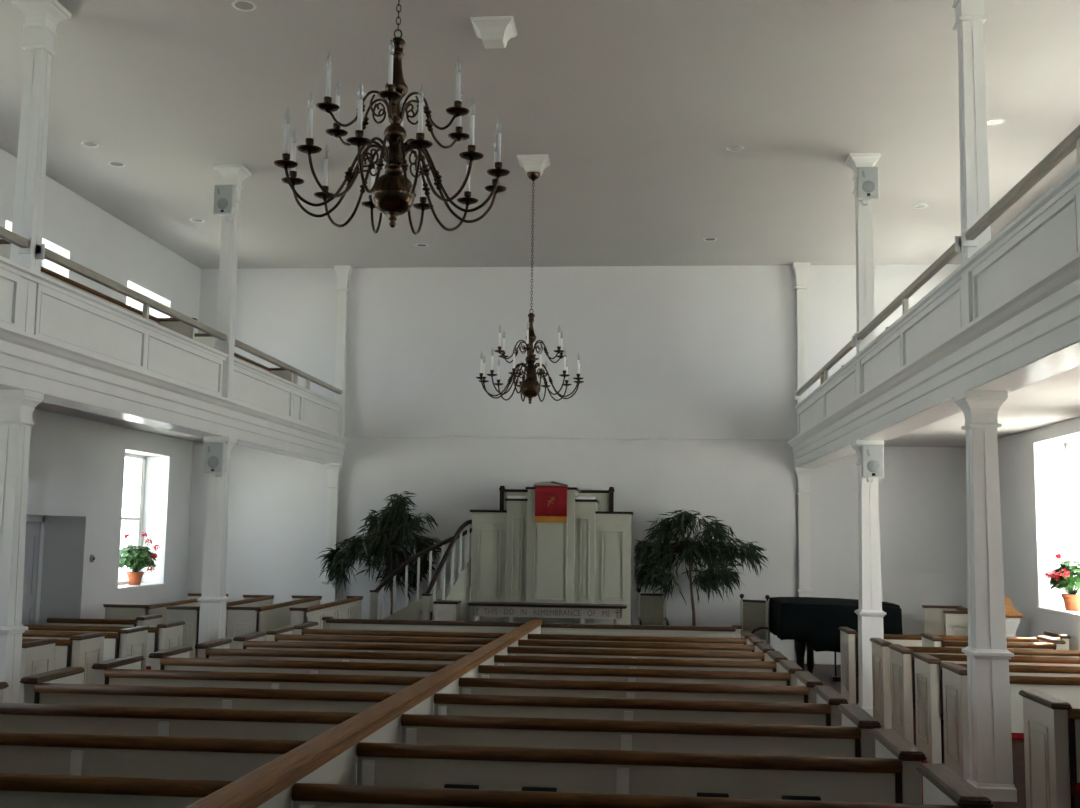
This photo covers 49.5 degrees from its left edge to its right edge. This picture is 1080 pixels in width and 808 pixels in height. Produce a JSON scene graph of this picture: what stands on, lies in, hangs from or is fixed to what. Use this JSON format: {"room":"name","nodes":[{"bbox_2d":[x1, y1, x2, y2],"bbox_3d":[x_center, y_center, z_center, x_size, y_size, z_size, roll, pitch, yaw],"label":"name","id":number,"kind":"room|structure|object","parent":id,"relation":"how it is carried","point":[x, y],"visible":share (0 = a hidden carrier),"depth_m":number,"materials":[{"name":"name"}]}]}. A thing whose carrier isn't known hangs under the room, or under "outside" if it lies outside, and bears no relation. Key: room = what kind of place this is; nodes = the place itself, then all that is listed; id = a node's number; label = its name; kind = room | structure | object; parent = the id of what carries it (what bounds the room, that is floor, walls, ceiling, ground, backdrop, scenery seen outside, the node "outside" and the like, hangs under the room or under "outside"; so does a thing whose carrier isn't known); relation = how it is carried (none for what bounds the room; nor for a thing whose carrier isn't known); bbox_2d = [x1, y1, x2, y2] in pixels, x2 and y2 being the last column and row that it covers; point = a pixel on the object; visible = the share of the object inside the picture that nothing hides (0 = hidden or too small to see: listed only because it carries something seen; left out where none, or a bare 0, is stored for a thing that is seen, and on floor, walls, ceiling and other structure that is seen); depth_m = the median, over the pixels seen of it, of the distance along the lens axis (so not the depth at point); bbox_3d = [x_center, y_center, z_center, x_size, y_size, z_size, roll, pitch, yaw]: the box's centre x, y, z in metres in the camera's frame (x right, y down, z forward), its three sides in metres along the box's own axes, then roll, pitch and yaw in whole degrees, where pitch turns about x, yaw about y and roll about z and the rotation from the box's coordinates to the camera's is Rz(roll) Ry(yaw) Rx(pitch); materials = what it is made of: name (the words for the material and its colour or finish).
{"room":"house of worship","nodes":[
{"label":"house of worship","id":0,"kind":"room"},
{"bbox_2d":[0,148,200,624],"bbox_3d":[-7.150,-0.383,8.142,0.620,6.860,23.770,0,-6,5],"label":"wall","id":1,"kind":"structure","parent":0,"point":[76,470],"depth_m":16.28,"materials":[{"name":"paint"}]},
{"bbox_2d":[22,515,44,624],"bbox_3d":[-6.852,2.452,15.005,0.210,2.350,1.700,0,-6,5],"label":"door","id":2,"kind":"structure","parent":1,"relation":"in","point":[35,525],"depth_m":15.60,"materials":[{"name":"paint"}]},
{"bbox_2d":[117,453,165,590],"bbox_3d":[-6.196,1.758,17.757,0.480,2.045,1.670,0,-6,5],"label":"window","id":3,"kind":"structure","parent":1,"relation":"in","point":[122,585],"depth_m":18.40,"materials":[{"name":"white wood"}]},
{"bbox_2d":[119,531,159,584],"bbox_3d":[-6.151,2.356,17.915,0.568,0.810,0.956,0,-6,5],"label":"geranium","id":4,"kind":"object","parent":3,"relation":"on","point":[135,558],"visible":0.97,"depth_m":17.76,"materials":[{"name":"plant"}]},
{"bbox_2d":[0,256,349,463],"bbox_3d":[-5.513,-0.802,7.891,2.681,0.987,23.470,0,-6,5],"label":"gallery","id":5,"kind":"object","parent":1,"relation":"attached to","point":[90,357],"visible":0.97,"depth_m":11.76,"materials":[{"name":"white wood"}]},
{"bbox_2d":[10,0,70,334],"bbox_3d":[-4.258,-1.960,9.793,0.350,2.880,0.350,0,-6,5],"label":"column","id":6,"kind":"structure","parent":5,"relation":"on","point":[42,17],"depth_m":9.78,"materials":[{"name":"white wood"}]},
{"bbox_2d":[0,239,197,339],"bbox_3d":[-4.538,-0.782,12.111,0.514,0.904,3.844,0,-6,5],"label":"pew","id":7,"kind":"object","parent":5,"relation":"on","point":[173,324],"visible":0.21,"depth_m":12.75,"materials":[{"name":"beige paint"}]},
{"bbox_2d":[0,226,343,397],"bbox_3d":[-4.266,-1.332,8.562,0.110,0.250,21.900,0,-6,5],"label":"handrail","id":8,"kind":"object","parent":5,"relation":"on","point":[24,245],"visible":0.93,"depth_m":11.77,"materials":[{"name":"beige paint"}]},
{"bbox_2d":[214,164,250,399],"bbox_3d":[-3.798,-1.461,14.222,0.350,2.880,0.350,0,-6,5],"label":"column","id":9,"kind":"structure","parent":5,"relation":"on","point":[235,174],"depth_m":14.17,"materials":[{"name":"white wood"}]},
{"bbox_2d":[213,184,236,220],"bbox_3d":[-3.766,-2.415,14.121,0.245,0.404,0.307,0,-6,9],"label":"wall speaker","id":10,"kind":"object","parent":9,"relation":"attached to","point":[225,196],"visible":1,"depth_m":13.98,"materials":[{"name":"white plastic"}]},
{"bbox_2d":[213,185,232,213],"bbox_3d":[-3.788,-2.448,13.984,0.226,0.346,0.014,0,-6,9],"label":"grille","id":11,"kind":"object","parent":10,"relation":"attached to","point":[223,194],"depth_m":13.97,"materials":[{"name":"grey plastic"}]},
{"bbox_2d":[194,333,292,381],"bbox_3d":[-4.179,-0.280,16.584,0.434,0.904,3.214,0,-6,5],"label":"pew","id":12,"kind":"object","parent":5,"relation":"on","point":[204,338],"visible":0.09,"depth_m":17.18,"materials":[{"name":"beige paint"}]},
{"bbox_2d":[126,572,143,584],"bbox_3d":[-6.181,2.659,17.851,0.256,0.195,0.256,0,-6,5],"label":"pot","id":13,"kind":"object","parent":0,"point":[134,578],"depth_m":17.76,"materials":[{"name":"orange ceramic"}]},
{"bbox_2d":[0,0,1079,268],"bbox_3d":[-0.523,-3.682,7.770,13.860,0.200,24.070,0,-6,5],"label":"ceiling","id":14,"kind":"structure","parent":0,"point":[635,107],"depth_m":12.49,"materials":[{"name":"paint"}]},
{"bbox_2d":[231,0,256,10],"bbox_3d":[-2.502,-3.368,9.896,0.210,0.007,0.210,0,-6,5],"label":"recessed light","id":15,"kind":"object","parent":14,"relation":"in","point":[242,6],"visible":1,"depth_m":9.90,"materials":[{"name":"grey plastic"}]},
{"bbox_2d":[470,16,517,48],"bbox_3d":[-0.401,-3.222,10.218,0.370,0.170,0.370,0,-6,5],"label":"ceiling box","id":16,"kind":"object","parent":14,"relation":"attached to","point":[494,31],"visible":1,"depth_m":10.11,"materials":[{"name":"white paint"}]},
{"bbox_2d":[517,154,550,175],"bbox_3d":[-0.076,-2.812,13.860,0.370,0.170,0.370,0,-6,5],"label":"ceiling box","id":17,"kind":"object","parent":14,"relation":"attached to","point":[530,163],"visible":0.96,"depth_m":13.75,"materials":[{"name":"white paint"}]},
{"bbox_2d":[476,172,583,403],"bbox_3d":[-0.096,-1.368,13.700,1.244,2.753,1.244,-3,-8,33],"label":"chandelier","id":18,"kind":"object","parent":17,"relation":"hanging from","point":[530,388],"visible":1,"depth_m":13.53,"materials":[{"name":"gold metal"}]},
{"bbox_3d":[-0.723,-3.628,6.605,0.370,0.170,0.370,0,-6,5],"label":"ceiling box","id":19,"kind":"object","parent":14,"relation":"attached to","visible":0},
{"bbox_2d":[274,0,509,234],"bbox_3d":[-0.777,-2.246,6.454,1.244,2.609,1.244,-2,-7,25],"label":"chandelier","id":20,"kind":"object","parent":19,"relation":"hanging from","point":[392,193],"visible":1,"depth_m":6.26,"materials":[{"name":"gold metal"}]},
{"bbox_2d":[284,124,289,153],"bbox_3d":[-1.333,-1.390,6.161,0.025,0.167,0.024,3,-7,-20],"label":"candle","id":21,"kind":"object","parent":20,"relation":"on","point":[286,142],"depth_m":6.15,"materials":[{"name":"white wax"}]},
{"bbox_2d":[307,108,312,137],"bbox_3d":[-1.162,-1.415,5.917,0.024,0.167,0.025,-5,-8,40],"label":"candle","id":22,"kind":"object","parent":20,"relation":"on","point":[310,110],"depth_m":5.91,"materials":[{"name":"white wax"}]},
{"bbox_2d":[357,99,362,129],"bbox_3d":[-0.891,-1.425,5.790,0.024,0.167,0.025,0,-6,10],"label":"candle","id":23,"kind":"object","parent":20,"relation":"on","point":[360,102],"depth_m":5.78,"materials":[{"name":"white wax"}]},
{"bbox_2d":[388,55,392,84],"bbox_3d":[-0.765,-1.707,5.997,0.024,0.167,0.025,1,-6,-3],"label":"candle","id":24,"kind":"object","parent":20,"relation":"on","point":[390,69],"depth_m":5.99,"materials":[{"name":"white wax"}]},
{"bbox_2d":[418,102,422,132],"bbox_3d":[-0.593,-1.418,5.815,0.024,0.167,0.025,3,-7,-20],"label":"candle","id":25,"kind":"object","parent":20,"relation":"on","point":[420,115],"depth_m":5.81,"materials":[{"name":"white wax"}]},
{"bbox_2d":[469,115,474,144],"bbox_3d":[-0.347,-1.396,5.985,0.025,0.167,0.024,-5,-8,40],"label":"candle","id":26,"kind":"object","parent":20,"relation":"on","point":[472,118],"depth_m":5.98,"materials":[{"name":"white wax"}]},
{"bbox_2d":[186,264,967,664],"bbox_3d":[0.479,0.948,19.149,13.860,6.860,0.335,0,-6,5],"label":"wall","id":27,"kind":"structure","parent":0,"point":[663,351],"depth_m":19.09,"materials":[{"name":"paint"}]},
{"bbox_2d":[321,464,342,603],"bbox_3d":[-3.409,2.503,19.137,0.270,3.038,0.270,0,-6,5],"label":"pilaster","id":28,"kind":"object","parent":27,"relation":"attached to","point":[333,470],"visible":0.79,"depth_m":19.12,"materials":[{"name":"white wood"}]},
{"bbox_2d":[334,265,352,435],"bbox_3d":[-3.311,-0.867,19.507,0.270,2.880,0.270,0,-6,5],"label":"pilaster","id":29,"kind":"object","parent":27,"relation":"attached to","point":[343,272],"visible":0.93,"depth_m":19.48,"materials":[{"name":"white wood"}]},
{"bbox_2d":[343,435,792,439],"bbox_3d":[0.400,0.552,19.036,7.400,0.030,0.060,0,-6,5],"label":"trim","id":30,"kind":"structure","parent":27,"relation":"attached to","point":[343,435],"depth_m":19.00,"materials":[{"name":"paint"}]},
{"bbox_2d":[792,262,810,434],"bbox_3d":[4.215,-0.836,18.832,0.270,2.880,0.270,0,-6,5],"label":"pilaster","id":31,"kind":"object","parent":27,"relation":"attached to","point":[800,269],"visible":0.86,"depth_m":18.81,"materials":[{"name":"white paint"}]},
{"bbox_2d":[794,468,813,662],"bbox_3d":[4.168,2.534,18.457,0.270,3.038,0.270,0,-6,5],"label":"pilaster","id":32,"kind":"object","parent":27,"relation":"attached to","point":[803,475],"visible":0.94,"depth_m":18.43,"materials":[{"name":"white wood"}]},
{"bbox_2d":[804,664,1025,807],"bbox_3d":[-0.600,2.704,7.210,14.020,0.527,23.770,0,-6,5],"label":"floor","id":33,"kind":"structure","parent":0,"point":[822,672],"depth_m":10.27,"materials":[{"name":"carpet"}]},
{"bbox_2d":[0,390,43,702],"bbox_3d":[-4.310,1.367,9.424,0.308,2.952,0.308,0,-6,5],"label":"column","id":34,"kind":"structure","parent":33,"relation":"on","point":[17,407],"depth_m":9.42,"materials":[{"name":"white wood"}]},
{"bbox_2d":[19,638,57,702],"bbox_3d":[-5.432,2.506,10.299,2.160,0.875,0.552,0,-6,5],"label":"pew","id":35,"kind":"object","parent":33,"relation":"on","point":[37,656],"visible":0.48,"depth_m":10.17,"materials":[{"name":"beige paint"}]},
{"bbox_2d":[22,632,106,683],"bbox_3d":[-5.347,2.633,11.257,2.160,0.875,0.552,0,-6,5],"label":"pew","id":36,"kind":"object","parent":33,"relation":"on","point":[82,650],"visible":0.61,"depth_m":11.01,"materials":[{"name":"beige paint"}]},
{"bbox_2d":[22,626,149,669],"bbox_3d":[-5.258,2.766,12.255,2.160,0.875,0.552,0,-6,5],"label":"pew","id":37,"kind":"object","parent":33,"relation":"on","point":[133,640],"visible":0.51,"depth_m":12.00,"materials":[{"name":"beige paint"}]},
{"bbox_2d":[22,621,185,669],"bbox_3d":[-5.173,2.893,13.213,2.160,0.875,0.552,0,-6,5],"label":"pew","id":38,"kind":"object","parent":33,"relation":"on","point":[168,635],"visible":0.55,"depth_m":12.97,"materials":[{"name":"beige paint"}]},
{"bbox_2d":[47,614,162,626],"bbox_3d":[-5.417,3.061,14.529,1.240,0.875,0.552,0,-6,5],"label":"pew","id":39,"kind":"object","parent":33,"relation":"on","point":[153,620],"visible":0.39,"depth_m":14.32,"materials":[{"name":"beige paint"}]},
{"bbox_2d":[0,773,233,807],"bbox_3d":[-2.248,1.814,4.636,2.530,0.875,0.654,0,-6,5],"label":"pew","id":40,"kind":"object","parent":33,"relation":"on","point":[16,790],"visible":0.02,"depth_m":4.32,"materials":[{"name":"beige paint"}]},
{"bbox_2d":[0,731,306,780],"bbox_3d":[-2.163,1.940,5.590,2.530,0.875,0.654,0,-6,5],"label":"pew","id":41,"kind":"object","parent":33,"relation":"on","point":[134,756],"visible":0.36,"depth_m":5.30,"materials":[{"name":"white wood"}]},
{"bbox_2d":[103,593,228,623],"bbox_3d":[-5.209,3.235,16.452,0.614,0.984,2.914,0,-6,5],"label":"pew","id":42,"kind":"object","parent":33,"relation":"on","point":[112,611],"visible":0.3,"depth_m":15.09,"materials":[{"name":"beige paint"}]},
{"bbox_2d":[0,682,358,740],"bbox_3d":[-2.078,2.067,6.544,2.530,0.875,0.654,0,-6,5],"label":"pew","id":43,"kind":"object","parent":33,"relation":"on","point":[14,717],"visible":0.34,"depth_m":6.28,"materials":[{"name":"white wood"}]},
{"bbox_2d":[20,667,397,712],"bbox_3d":[-1.993,2.193,7.498,2.530,0.875,0.654,0,-6,5],"label":"pew","id":44,"kind":"object","parent":33,"relation":"on","point":[59,686],"visible":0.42,"depth_m":7.26,"materials":[{"name":"white wood"}]},
{"bbox_2d":[197,436,237,643],"bbox_3d":[-3.845,1.910,13.848,0.308,3.040,0.308,0,-6,5],"label":"column","id":45,"kind":"structure","parent":33,"relation":"on","point":[213,599],"depth_m":13.78,"materials":[{"name":"white wood"}]},
{"bbox_2d":[203,442,227,476],"bbox_3d":[-3.784,0.656,13.777,0.245,0.404,0.307,0,-6,9],"label":"wall speaker","id":46,"kind":"object","parent":45,"relation":"attached to","point":[215,453],"visible":1,"depth_m":13.64,"materials":[{"name":"white plastic"}]},
{"bbox_2d":[204,443,222,471],"bbox_3d":[-3.806,0.622,13.640,0.226,0.346,0.014,0,-6,9],"label":"grille","id":47,"kind":"object","parent":46,"relation":"attached to","point":[213,452],"depth_m":13.63,"materials":[{"name":"grey plastic"}]},
{"bbox_2d":[166,595,273,657],"bbox_3d":[-4.399,3.224,16.255,0.464,0.984,2.964,0,-6,5],"label":"pew","id":48,"kind":"object","parent":33,"relation":"on","point":[190,615],"visible":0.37,"depth_m":14.85,"materials":[{"name":"beige paint"}]},
{"bbox_2d":[91,655,424,691],"bbox_3d":[-1.908,2.320,8.452,2.530,0.875,0.654,0,-6,5],"label":"pew","id":49,"kind":"object","parent":33,"relation":"on","point":[126,670],"visible":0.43,"depth_m":8.21,"materials":[{"name":"white wood"}]},
{"bbox_2d":[226,595,321,648],"bbox_3d":[-3.666,3.240,16.304,0.454,0.984,2.894,0,-6,5],"label":"pew","id":50,"kind":"object","parent":33,"relation":"on","point":[241,620],"visible":0.41,"depth_m":15.06,"materials":[{"name":"beige paint"}]},
{"bbox_2d":[148,646,448,676],"bbox_3d":[-1.823,2.446,9.406,2.530,0.875,0.654,0,-6,5],"label":"pew","id":51,"kind":"object","parent":33,"relation":"on","point":[176,658],"visible":0.32,"depth_m":9.16,"materials":[{"name":"white wood"}]},
{"bbox_2d":[289,596,362,634],"bbox_3d":[-2.955,3.254,16.340,0.244,0.984,2.994,0,-6,5],"label":"pew","id":52,"kind":"object","parent":33,"relation":"on","point":[349,608],"visible":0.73,"depth_m":15.94,"materials":[{"name":"beige paint"}]},
{"bbox_2d":[195,638,467,663],"bbox_3d":[-1.738,2.572,10.360,2.530,0.875,0.654,0,-6,5],"label":"pew","id":53,"kind":"object","parent":33,"relation":"on","point":[218,648],"visible":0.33,"depth_m":10.12,"materials":[{"name":"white wood"}]},
{"bbox_2d":[233,632,482,653],"bbox_3d":[-1.653,2.699,11.314,2.530,0.875,0.654,0,-6,5],"label":"pew","id":54,"kind":"object","parent":33,"relation":"on","point":[254,640],"visible":0.21,"depth_m":11.07,"materials":[{"name":"white wood"}]},
{"bbox_2d":[186,619,541,807],"bbox_3d":[-0.636,2.249,7.846,0.132,1.170,13.520,0,-6,5],"label":"divider","id":55,"kind":"object","parent":33,"relation":"on","point":[330,757],"visible":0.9,"depth_m":5.08,"materials":[{"name":"beige paint"}]},
{"bbox_2d":[265,626,494,645],"bbox_3d":[-1.568,2.825,12.268,2.530,0.875,0.654,0,-6,5],"label":"pew","id":56,"kind":"object","parent":33,"relation":"on","point":[284,633],"visible":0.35,"depth_m":12.02,"materials":[{"name":"white wood"}]},
{"bbox_2d":[315,491,448,614],"bbox_3d":[-2.527,2.680,18.563,2.216,2.604,0.900,0,-6,5],"label":"potted tree","id":57,"kind":"object","parent":33,"relation":"on","point":[398,522],"visible":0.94,"depth_m":18.53,"materials":[{"name":"plant"}]},
{"bbox_2d":[294,622,506,638],"bbox_3d":[-1.482,2.951,13.221,2.530,0.875,0.654,0,-6,5],"label":"pew","id":58,"kind":"object","parent":33,"relation":"on","point":[309,628],"visible":0.23,"depth_m":12.97,"materials":[{"name":"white wood"}]},
{"bbox_2d":[370,519,471,620],"bbox_3d":[-1.822,2.800,17.515,1.624,2.155,0.895,0,-6,5],"label":"stairs","id":59,"kind":"structure","parent":33,"relation":"on","point":[459,590],"depth_m":17.84,"materials":[{"name":"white wood"}]},
{"bbox_2d":[433,600,460,620],"bbox_3d":[-1.336,3.317,16.769,0.350,0.976,0.340,0,-6,5],"label":"pedestal","id":60,"kind":"object","parent":33,"relation":"on","point":[445,610],"visible":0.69,"depth_m":16.66,"materials":[{"name":"beige paint"}]},
{"bbox_2d":[322,616,741,637],"bbox_3d":[-0.144,3.161,14.654,5.289,0.875,0.180,0,-6,5],"label":"pew","id":61,"kind":"object","parent":33,"relation":"on","point":[329,622],"visible":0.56,"depth_m":14.62,"materials":[{"name":"beige paint"}]},
{"bbox_2d":[467,601,627,623],"bbox_3d":[0.107,3.319,16.572,2.250,0.968,0.495,0,-6,5],"label":"table","id":62,"kind":"object","parent":33,"relation":"on","point":[511,610],"visible":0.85,"depth_m":16.43,"materials":[{"name":"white wood"}]},
{"bbox_2d":[470,487,632,624],"bbox_3d":[0.173,2.579,17.442,2.410,2.634,1.025,0,-6,5],"label":"pulpit","id":63,"kind":"object","parent":33,"relation":"on","point":[515,557],"visible":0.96,"depth_m":17.10,"materials":[{"name":"beige paint"}]},
{"bbox_2d":[535,486,567,522],"bbox_3d":[0.186,1.492,17.308,0.470,0.531,0.570,0,-6,5],"label":"cloth","id":64,"kind":"object","parent":63,"relation":"hanging from","point":[550,501],"visible":0.99,"depth_m":17.03,"materials":[{"name":"red fabric"}]},
{"bbox_2d":[499,486,613,511],"bbox_3d":[0.234,2.622,18.121,1.810,2.700,0.320,0,-6,5],"label":"bench","id":65,"kind":"object","parent":33,"relation":"on","point":[606,497],"visible":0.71,"depth_m":18.30,"materials":[{"name":"beige paint"}]},
{"bbox_2d":[401,704,880,757],"bbox_3d":[0.524,2.078,6.311,2.475,0.875,0.654,0,-6,5],"label":"pew","id":66,"kind":"object","parent":33,"relation":"on","point":[853,738],"visible":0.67,"depth_m":6.05,"materials":[{"name":"white wood"}]},
{"bbox_2d":[478,660,803,685],"bbox_3d":[0.779,2.457,9.172,2.475,0.875,0.654,0,-6,5],"label":"pew","id":67,"kind":"object","parent":33,"relation":"on","point":[787,677],"visible":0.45,"depth_m":8.91,"materials":[{"name":"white wood"}]},
{"bbox_2d":[494,651,787,671],"bbox_3d":[0.864,2.583,10.126,2.475,0.875,0.654,0,-6,5],"label":"pew","id":68,"kind":"object","parent":33,"relation":"on","point":[773,665],"visible":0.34,"depth_m":9.87,"materials":[{"name":"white wood"}]},
{"bbox_2d":[507,643,774,660],"bbox_3d":[0.949,2.709,11.080,2.475,0.875,0.654,0,-6,5],"label":"pew","id":69,"kind":"object","parent":33,"relation":"on","point":[762,655],"visible":0.2,"depth_m":10.82,"materials":[{"name":"white wood"}]},
{"bbox_2d":[518,636,763,651],"bbox_3d":[1.034,2.836,12.034,2.475,0.875,0.654,0,-6,5],"label":"pew","id":70,"kind":"object","parent":33,"relation":"on","point":[752,647],"visible":0.29,"depth_m":11.78,"materials":[{"name":"white wood"}]},
{"bbox_2d":[356,728,926,803],"bbox_3d":[0.439,1.951,5.357,2.475,0.875,0.654,0,-6,5],"label":"pew","id":71,"kind":"object","parent":33,"relation":"on","point":[893,776],"visible":0.74,"depth_m":5.10,"materials":[{"name":"white wood"}]},
{"bbox_3d":[1.112,1.889,4.971,0.220,0.070,0.076,0,-6,5],"label":"rack","id":72,"kind":"object","parent":71,"relation":"attached to","visible":0},
{"bbox_2d":[782,795,820,800],"bbox_3d":[1.113,1.787,4.978,0.160,0.225,0.032,0,-6,5],"label":"hymnal","id":73,"kind":"object","parent":72,"relation":"in","point":[784,797],"visible":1,"depth_m":4.98,"materials":[{"name":"black fabric"}]},
{"bbox_2d":[434,685,848,725],"bbox_3d":[0.609,2.204,7.265,2.475,0.875,0.654,0,-6,5],"label":"pew","id":74,"kind":"object","parent":33,"relation":"on","point":[825,712],"visible":0.38,"depth_m":7.01,"materials":[{"name":"white wood"}]},
{"bbox_2d":[459,671,823,702],"bbox_3d":[0.694,2.330,8.219,2.475,0.875,0.654,0,-6,5],"label":"pew","id":75,"kind":"object","parent":33,"relation":"on","point":[803,692],"visible":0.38,"depth_m":7.96,"materials":[{"name":"white wood"}]},
{"bbox_2d":[528,631,755,644],"bbox_3d":[1.119,2.962,12.988,2.475,0.875,0.654,0,-6,5],"label":"pew","id":76,"kind":"object","parent":33,"relation":"on","point":[744,640],"visible":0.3,"depth_m":12.73,"materials":[{"name":"white wood"}]},
{"bbox_2d":[292,763,992,807],"bbox_3d":[0.354,1.825,4.403,2.475,0.875,0.654,0,-6,5],"label":"pew","id":77,"kind":"object","parent":33,"relation":"on","point":[943,787],"visible":1,"depth_m":4.19,"materials":[{"name":"beige paint"}]},
{"bbox_2d":[637,588,668,624],"bbox_3d":[1.716,3.385,17.764,0.468,1.147,0.544,1,-6,1],"label":"chair","id":78,"kind":"object","parent":33,"relation":"on","point":[651,610],"visible":0.46,"depth_m":18.02,"materials":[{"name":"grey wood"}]},
{"bbox_2d":[634,510,769,625],"bbox_3d":[2.446,2.794,17.848,2.057,2.359,0.962,0,-6,5],"label":"potted tree","id":79,"kind":"object","parent":33,"relation":"on","point":[646,571],"visible":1,"depth_m":17.80,"materials":[{"name":"plant"}]},
{"bbox_2d":[731,594,769,644],"bbox_3d":[2.892,3.244,16.347,0.468,1.147,0.544,-4,-8,37],"label":"chair","id":80,"kind":"object","parent":33,"relation":"on","point":[754,614],"visible":0.59,"depth_m":16.53,"materials":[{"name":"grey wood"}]},
{"bbox_2d":[769,597,902,681],"bbox_3d":[4.066,3.286,16.326,1.607,1.090,1.851,0,-6,5],"label":"grand piano","id":81,"kind":"object","parent":33,"relation":"on","point":[813,623],"visible":0.78,"depth_m":15.50,"materials":[{"name":"black wood"}]},
{"bbox_2d":[851,440,885,716],"bbox_3d":[3.689,1.931,13.092,0.308,3.039,0.308,0,-6,5],"label":"column","id":82,"kind":"structure","parent":33,"relation":"on","point":[870,613],"depth_m":13.01,"materials":[{"name":"white wood"}]},
{"bbox_2d":[861,444,883,481],"bbox_3d":[3.673,0.663,13.030,0.245,0.404,0.307,1,-6,1],"label":"wall speaker","id":83,"kind":"object","parent":82,"relation":"attached to","point":[872,456],"visible":1,"depth_m":12.89,"materials":[{"name":"white plastic"}]},
{"bbox_2d":[922,605,967,635],"bbox_3d":[5.942,3.432,16.814,0.564,0.984,1.344,0,-6,5],"label":"pew","id":84,"kind":"object","parent":33,"relation":"on","point":[938,619],"visible":0.41,"depth_m":17.42,"materials":[{"name":"beige paint"}]},
{"bbox_2d":[838,627,1070,704],"bbox_3d":[4.918,3.150,13.956,2.559,0.875,0.622,0,-6,5],"label":"pew","id":85,"kind":"object","parent":33,"relation":"on","point":[848,636],"visible":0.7,"depth_m":13.78,"materials":[{"name":"beige paint"}]},
{"bbox_2d":[870,638,1079,728],"bbox_3d":[4.740,2.885,11.960,2.559,0.875,0.622,0,-6,5],"label":"pew","id":86,"kind":"object","parent":33,"relation":"on","point":[881,656],"visible":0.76,"depth_m":11.80,"materials":[{"name":"beige paint"}]},
{"bbox_2d":[888,644,1079,744],"bbox_3d":[4.657,2.761,11.022,2.559,0.875,0.622,0,-6,5],"label":"pew","id":87,"kind":"object","parent":33,"relation":"on","point":[902,660],"visible":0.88,"depth_m":10.87,"materials":[{"name":"beige paint"}]},
{"bbox_2d":[954,391,1016,801],"bbox_3d":[3.292,1.387,8.643,0.308,2.950,0.308,0,-6,5],"label":"column","id":88,"kind":"structure","parent":33,"relation":"on","point":[988,656],"depth_m":8.55,"materials":[{"name":"white wood"}]},
{"bbox_2d":[920,633,1065,649],"bbox_3d":[4.995,3.017,12.933,1.404,0.875,0.622,0,-6,5],"label":"pew","id":89,"kind":"object","parent":33,"relation":"on","point":[928,640],"visible":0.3,"depth_m":12.71,"materials":[{"name":"beige paint"}]},
{"bbox_2d":[912,652,1079,763],"bbox_3d":[4.566,2.626,10.005,2.559,0.875,0.622,0,-6,5],"label":"pew","id":90,"kind":"object","parent":33,"relation":"on","point":[928,672],"visible":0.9,"depth_m":9.87,"materials":[{"name":"beige paint"}]},
{"bbox_2d":[939,662,1079,779],"bbox_3d":[4.479,2.497,9.027,2.559,0.875,0.622,0,-6,5],"label":"pew","id":91,"kind":"object","parent":33,"relation":"on","point":[955,685],"visible":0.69,"depth_m":8.87,"materials":[{"name":"beige paint"}]},
{"bbox_2d":[1005,596,1023,636],"bbox_3d":[6.076,3.124,15.271,0.370,1.235,0.370,0,-6,5],"label":"lidded font","id":92,"kind":"object","parent":33,"relation":"on","point":[1012,615],"visible":0.24,"depth_m":15.17,"materials":[{"name":"white wood"}]},
{"bbox_2d":[1019,690,1079,807],"bbox_3d":[4.299,2.229,7.012,2.559,0.875,0.622,0,-6,5],"label":"pew","id":93,"kind":"object","parent":33,"relation":"on","point":[1051,725],"visible":1,"depth_m":6.93,"materials":[{"name":"beige paint"}]},
{"bbox_2d":[997,416,1079,649],"bbox_3d":[6.037,-0.329,6.959,0.620,6.860,23.770,0,-6,5],"label":"wall","id":94,"kind":"structure","parent":0,"point":[1032,475],"depth_m":15.29,"materials":[{"name":"paint"}]},
{"bbox_2d":[788,164,1079,468],"bbox_3d":[4.325,-0.761,7.009,2.802,0.987,23.470,0,-6,5],"label":"gallery","id":95,"kind":"object","parent":94,"relation":"attached to","point":[1022,339],"visible":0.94,"depth_m":9.28,"materials":[{"name":"white wood"}]},
{"bbox_2d":[845,152,880,395],"bbox_3d":[3.737,-1.439,13.467,0.350,2.880,0.350,0,-6,5],"label":"column","id":96,"kind":"structure","parent":95,"relation":"on","point":[863,214],"depth_m":13.42,"materials":[{"name":"white wood"}]},
{"bbox_2d":[856,167,878,205],"bbox_3d":[3.717,-2.477,13.379,0.245,0.404,0.307,1,-6,1],"label":"wall speaker","id":97,"kind":"object","parent":96,"relation":"attached to","point":[867,178],"visible":1,"depth_m":13.24,"materials":[{"name":"white plastic"}]},
{"bbox_2d":[794,125,1079,399],"bbox_3d":[3.161,-1.302,7.896,0.110,0.250,21.900,0,-6,5],"label":"handrail","id":98,"kind":"object","parent":95,"relation":"on","point":[1071,142],"visible":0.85,"depth_m":8.83,"materials":[{"name":"beige paint"}]},
{"bbox_2d":[952,0,990,326],"bbox_3d":[3.339,-1.940,9.012,0.350,2.880,0.350,0,-6,5],"label":"column","id":99,"kind":"structure","parent":95,"relation":"on","point":[970,18],"depth_m":8.97,"materials":[{"name":"white wood"}]},
{"bbox_2d":[1036,440,1079,617],"bbox_3d":[6.595,1.493,14.382,0.480,2.165,1.730,0,-6,5],"label":"window","id":100,"kind":"structure","parent":94,"relation":"in","point":[1068,467],"depth_m":15.12,"materials":[{"name":"white wood"}]},
{"bbox_2d":[1045,554,1079,610],"bbox_3d":[6.581,2.211,14.555,0.553,0.694,0.753,0,-6,5],"label":"geranium","id":101,"kind":"object","parent":100,"relation":"on","point":[1067,570],"visible":1,"depth_m":14.44,"materials":[{"name":"plant"}]},
{"bbox_2d":[1061,594,1079,610],"bbox_3d":[6.601,2.455,14.491,0.256,0.195,0.256,0,-6,5],"label":"pot","id":102,"kind":"object","parent":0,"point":[1071,601],"depth_m":14.41,"materials":[{"name":"orange ceramic"}]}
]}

